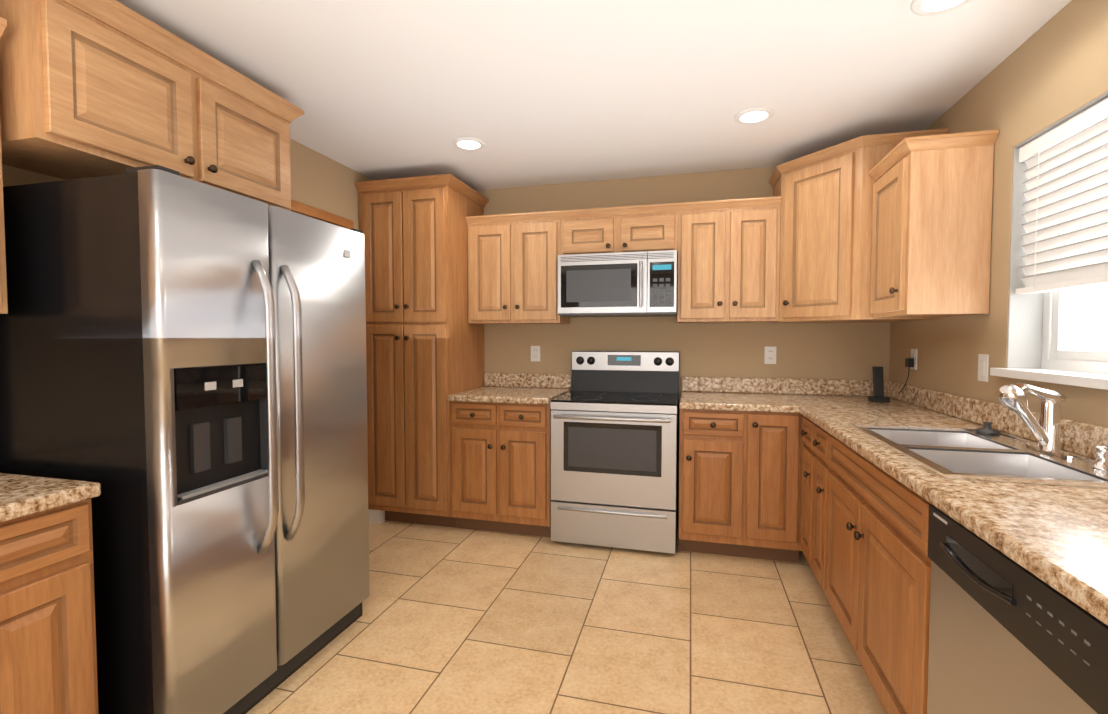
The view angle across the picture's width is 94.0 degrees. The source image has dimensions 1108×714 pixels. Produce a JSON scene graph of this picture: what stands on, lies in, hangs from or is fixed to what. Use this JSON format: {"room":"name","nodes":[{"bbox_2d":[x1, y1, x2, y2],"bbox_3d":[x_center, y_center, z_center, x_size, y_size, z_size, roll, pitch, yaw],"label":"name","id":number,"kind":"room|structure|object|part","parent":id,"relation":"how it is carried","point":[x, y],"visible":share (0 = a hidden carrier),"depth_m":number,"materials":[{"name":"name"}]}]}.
{"room":"kitchen","nodes":[
{"label":"kitchen","id":0,"kind":"room"},
{"bbox_2d":[2,139,372,229],"bbox_3d":[-2.083,0.041,1.118,0.150,2.440,6.390,1,2,15],"label":"wall","id":1,"kind":"structure","parent":0,"point":[321,182],"depth_m":3.17,"materials":[{"name":"beige paint"}]},
{"bbox_2d":[0,17,7,313],"bbox_3d":[-1.815,-0.524,1.106,0.358,0.825,0.845,1,2,15],"label":"upper cabinet","id":2,"kind":"object","parent":1,"relation":"attached to","point":[3,279],"visible":1,"depth_m":1.48,"materials":[{"name":"brown wood"}]},
{"bbox_2d":[0,0,303,210],"bbox_3d":[-1.532,-0.902,1.996,0.444,0.498,1.072,1,2,15],"label":"upper cabinet","id":3,"kind":"object","parent":1,"relation":"attached to","point":[92,88],"visible":1,"depth_m":1.72,"materials":[{"name":"brown wood"}]},
{"bbox_2d":[291,200,353,228],"bbox_3d":[-1.478,0.143,3.078,0.024,2.088,0.922,1,2,15],"label":"door frame","id":4,"kind":"structure","parent":1,"relation":"attached to","point":[312,212],"depth_m":3.17,"materials":[{"name":"brown wood"}]},
{"bbox_2d":[368,509,384,523],"bbox_3d":[-1.276,1.117,3.658,0.127,0.098,0.074,1,2,15],"label":"baseboard","id":5,"kind":"structure","parent":1,"relation":"attached to","point":[376,516],"depth_m":3.62,"materials":[{"name":"white"}]},
{"bbox_2d":[246,521,886,713],"bbox_3d":[-0.195,1.308,0.665,4.356,0.060,6.990,1,2,15],"label":"floor","id":6,"kind":"structure","parent":0,"point":[451,620],"depth_m":2.24,"materials":[{"name":"tile"}]},
{"bbox_2d":[0,498,98,713],"bbox_3d":[-1.676,0.830,1.095,0.658,0.863,0.898,1,2,15],"label":"base cabinet","id":7,"kind":"object","parent":6,"relation":"on","point":[48,658],"visible":0.98,"depth_m":1.33,"materials":[{"name":"brown wood"}]},
{"bbox_2d":[0,473,100,521],"bbox_3d":[-1.681,0.327,1.079,0.647,0.145,0.900,1,2,15],"label":"countertop","id":8,"kind":"structure","parent":7,"relation":"on","point":[22,495],"depth_m":1.35,"materials":[{"name":"stone"}]},
{"bbox_2d":[0,165,369,713],"bbox_3d":[-1.333,0.336,1.985,0.854,1.784,1.022,1,2,15],"label":"refrigerator","id":9,"kind":"object","parent":6,"relation":"on","point":[183,374],"visible":1,"depth_m":1.59,"materials":[{"name":"silver metal"}]},
{"bbox_2d":[355,174,488,527],"bbox_3d":[-0.930,-0.019,3.774,0.715,2.360,0.658,1,2,15],"label":"pantry cabinet","id":10,"kind":"object","parent":6,"relation":"on","point":[424,348],"visible":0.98,"depth_m":3.49,"materials":[{"name":"brown wood"}]},
{"bbox_2d":[450,401,551,536],"bbox_3d":[-0.288,0.725,3.632,0.688,0.885,0.658,1,2,15],"label":"base cabinet","id":11,"kind":"object","parent":6,"relation":"on","point":[500,460],"visible":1,"depth_m":3.35,"materials":[{"name":"brown wood"}]},
{"bbox_2d":[448,373,570,403],"bbox_3d":[-0.286,0.210,3.617,0.690,0.145,0.647,1,2,15],"label":"countertop","id":12,"kind":"structure","parent":11,"relation":"on","point":[517,388],"depth_m":3.76,"materials":[{"name":"stone"}]},
{"bbox_2d":[550,351,679,553],"bbox_3d":[0.423,0.573,3.404,0.764,1.205,0.719,1,2,15],"label":"range","id":13,"kind":"object","parent":6,"relation":"on","point":[614,446],"visible":1,"depth_m":3.15,"materials":[{"name":"grey metal"}]},
{"bbox_2d":[679,409,750,557],"bbox_3d":[0.997,0.737,3.308,0.367,0.884,0.627,1,2,15],"label":"base cabinet","id":14,"kind":"object","parent":6,"relation":"on","point":[739,483],"depth_m":3.01,"materials":[{"name":"brown wood"}]},
{"bbox_2d":[679,377,798,412],"bbox_3d":[1.119,0.224,3.240,0.630,0.145,0.656,1,2,15],"label":"countertop","id":15,"kind":"structure","parent":14,"relation":"on","point":[703,393],"depth_m":3.43,"materials":[{"name":"stone"}]},
{"bbox_2d":[747,411,802,562],"bbox_3d":[1.310,0.740,3.225,0.282,0.884,0.627,1,2,15],"label":"base cabinet","id":16,"kind":"object","parent":6,"relation":"on","point":[774,439],"depth_m":2.92,"materials":[{"name":"brown wood"}]},
{"bbox_2d":[800,417,807,561],"bbox_3d":[1.642,0.761,2.663,0.631,0.884,0.285,1,2,15],"label":"base cabinet","id":17,"kind":"object","parent":6,"relation":"on","point":[804,432],"depth_m":2.78,"materials":[{"name":"brown wood"}]},
{"bbox_2d":[808,419,823,584],"bbox_3d":[1.569,0.771,2.388,0.631,0.884,0.285,1,2,15],"label":"base cabinet","id":18,"kind":"object","parent":6,"relation":"on","point":[815,433],"depth_m":2.54,"materials":[{"name":"brown wood"}]},
{"bbox_2d":[820,430,931,713],"bbox_3d":[1.400,0.795,1.750,0.631,0.884,1.036,1,2,15],"label":"base cabinet","id":19,"kind":"object","parent":6,"relation":"on","point":[864,524],"depth_m":1.68,"materials":[{"name":"brown wood"}]},
{"bbox_2d":[791,379,1107,625],"bbox_3d":[1.379,0.281,1.709,0.659,0.145,3.487,1,2,15],"label":"countertop","id":20,"kind":"structure","parent":19,"relation":"on","point":[1055,537],"depth_m":1.29,"materials":[{"name":"stone"}]},
{"bbox_2d":[868,366,889,402],"bbox_3d":[1.917,0.160,3.044,0.090,0.205,0.090,1,2,15],"label":"cordless phone","id":21,"kind":"object","parent":20,"relation":"on","point":[878,387],"visible":1,"depth_m":3.05,"materials":[{"name":"black plastic"}]},
{"bbox_2d":[851,424,1107,487],"bbox_3d":[1.389,0.387,1.717,0.501,0.173,0.820,1,2,15],"label":"sink basin","id":22,"kind":"object","parent":20,"relation":"in","point":[959,453],"visible":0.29,"depth_m":1.69,"materials":[{"name":"silver metal"}]},
{"bbox_2d":[975,422,999,434],"bbox_3d":[1.675,0.272,1.994,0.076,0.043,0.076,1,2,15],"label":"stopper","id":23,"kind":"object","parent":22,"relation":"on","point":[987,428],"visible":1,"depth_m":1.98,"materials":[{"name":"grey"}]},
{"bbox_2d":[997,382,1107,469],"bbox_3d":[1.514,0.195,1.614,0.198,0.226,0.351,1,2,15],"label":"faucet","id":24,"kind":"object","parent":20,"relation":"on","point":[1045,431],"visible":1,"depth_m":1.64,"materials":[{"name":"silver metal"}]},
{"bbox_2d":[927,505,1107,713],"bbox_3d":[1.164,0.826,0.961,0.620,0.882,0.600,1,2,15],"label":"dishwasher","id":25,"kind":"object","parent":6,"relation":"on","point":[1007,635],"visible":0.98,"depth_m":1.01,"materials":[{"name":"grey metal"}]},
{"bbox_2d":[116,0,1070,189],"bbox_3d":[-0.195,-1.190,0.572,4.356,0.060,6.990,1,2,15],"label":"ceiling","id":26,"kind":"structure","parent":0,"point":[535,92],"depth_m":2.23,"materials":[{"name":"white paint"}]},
{"bbox_2d":[452,137,485,149],"bbox_3d":[-0.499,-1.247,3.026,0.196,0.008,0.196,1,2,15],"label":"recessed light","id":27,"kind":"object","parent":26,"relation":"in","point":[467,143],"visible":1,"depth_m":3.00,"materials":[{"name":"white"}]},
{"bbox_2d":[734,107,774,123],"bbox_3d":[1.024,-1.232,2.643,0.196,0.008,0.196,1,2,15],"label":"recessed light","id":28,"kind":"object","parent":26,"relation":"in","point":[753,115],"visible":1,"depth_m":2.62,"materials":[{"name":"white"}]},
{"bbox_2d":[910,0,970,15],"bbox_3d":[1.307,-1.198,1.721,0.196,0.008,0.196,1,2,15],"label":"recessed light","id":29,"kind":"object","parent":26,"relation":"in","point":[926,7],"visible":1,"depth_m":1.76,"materials":[{"name":"white"}]},
{"bbox_2d":[475,167,890,520],"bbox_3d":[0.641,-0.059,3.777,4.156,2.440,0.150,1,2,15],"label":"wall","id":30,"kind":"structure","parent":0,"point":[851,351],"depth_m":3.62,"materials":[{"name":"beige paint"}]},
{"bbox_2d":[468,219,569,323],"bbox_3d":[-0.254,-0.592,3.729,0.679,0.700,0.358,1,2,15],"label":"upper cabinet","id":31,"kind":"object","parent":30,"relation":"attached to","point":[512,272],"visible":1,"depth_m":3.59,"materials":[{"name":"brown wood"}]},
{"bbox_2d":[531,346,539,360],"bbox_3d":[-0.140,-0.025,3.903,0.074,0.118,0.008,1,2,15],"label":"electrical outlet plate","id":32,"kind":"object","parent":30,"relation":"attached to","point":[535,353],"visible":1,"depth_m":3.90,"materials":[{"name":"white plastic"}]},
{"bbox_2d":[560,212,677,254],"bbox_3d":[0.452,-0.809,3.534,0.777,0.252,0.358,1,2,15],"label":"upper cabinet","id":33,"kind":"object","parent":30,"relation":"attached to","point":[632,233],"visible":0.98,"depth_m":3.40,"materials":[{"name":"brown wood"}]},
{"bbox_2d":[558,250,677,316],"bbox_3d":[0.441,-0.480,3.503,0.769,0.398,0.439,1,2,15],"label":"microwave","id":34,"kind":"object","parent":33,"relation":"attached to","point":[634,284],"visible":1,"depth_m":3.33,"materials":[{"name":"grey metal"}]},
{"bbox_2d":[465,196,781,224],"bbox_3d":[0.379,-0.956,3.396,2.066,0.050,0.036,1,2,15],"label":"crown molding","id":35,"kind":"structure","parent":33,"relation":"attached to","point":[655,208],"depth_m":3.36,"materials":[{"name":"brown wood"}]},
{"bbox_2d":[677,206,779,322],"bbox_3d":[1.122,-0.579,3.365,0.606,0.700,0.358,1,2,15],"label":"upper cabinet","id":36,"kind":"object","parent":30,"relation":"attached to","point":[728,264],"visible":1,"depth_m":3.23,"materials":[{"name":"brown wood"}]},
{"bbox_2d":[764,346,775,363],"bbox_3d":[1.458,-0.012,3.480,0.074,0.118,0.008,1,2,15],"label":"outlet","id":37,"kind":"object","parent":30,"relation":"attached to","point":[769,355],"visible":1,"depth_m":3.48,"materials":[{"name":"white plastic"}]},
{"bbox_2d":[889,0,1107,427],"bbox_3d":[1.436,0.075,0.186,0.220,2.440,6.390,1,2,15],"label":"wall","id":38,"kind":"structure","parent":0,"point":[1053,69],"depth_m":2.10,"materials":[{"name":"beige paint"}]},
{"bbox_2d":[769,128,948,322],"bbox_3d":[1.697,-0.683,3.023,0.736,0.944,0.716,1,2,15],"label":"upper cabinet","id":39,"kind":"object","parent":38,"relation":"attached to","point":[826,194],"visible":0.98,"depth_m":2.85,"materials":[{"name":"brown wood"}]},
{"bbox_2d":[898,349,917,393],"bbox_3d":[2.022,0.086,2.954,0.062,0.265,0.089,1,2,15],"label":"outlet","id":40,"kind":"object","parent":38,"relation":"attached to","point":[909,362],"depth_m":2.93,"materials":[{"name":"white plastic"}]},
{"bbox_3d":[2.046,0.013,2.937,0.008,0.118,0.074,1,2,15],"label":"electrical outlet plate","id":41,"kind":"part","parent":40,"relation":"part of","materials":[{"name":"white plastic"}]},
{"bbox_2d":[868,130,998,317],"bbox_3d":[1.734,-0.574,2.430,0.358,0.760,0.476,1,2,15],"label":"upper cabinet","id":42,"kind":"object","parent":38,"relation":"attached to","point":[931,226],"visible":0.96,"depth_m":2.24,"materials":[{"name":"brown wood"}]},
{"bbox_2d":[978,354,988,381],"bbox_3d":[1.862,0.047,2.241,0.008,0.118,0.074,1,2,15],"label":"switch plate","id":43,"kind":"object","parent":38,"relation":"attached to","point":[983,363],"visible":1,"depth_m":2.23,"materials":[{"name":"white plastic"}]},
{"bbox_2d":[990,92,1107,389],"bbox_3d":[1.756,-0.360,1.535,0.210,0.915,1.150,1,2,15],"label":"window","id":44,"kind":"structure","parent":38,"relation":"in","point":[1059,337],"depth_m":1.97,"materials":[{"name":"white"}]},
{"bbox_2d":[1015,97,1107,293],"bbox_3d":[1.732,-0.518,1.535,0.060,0.575,1.046,1,2,15],"label":"window blinds","id":45,"kind":"object","parent":44,"relation":"attached to","point":[1065,236],"visible":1,"depth_m":1.80,"materials":[{"name":"white plastic"}]}
]}

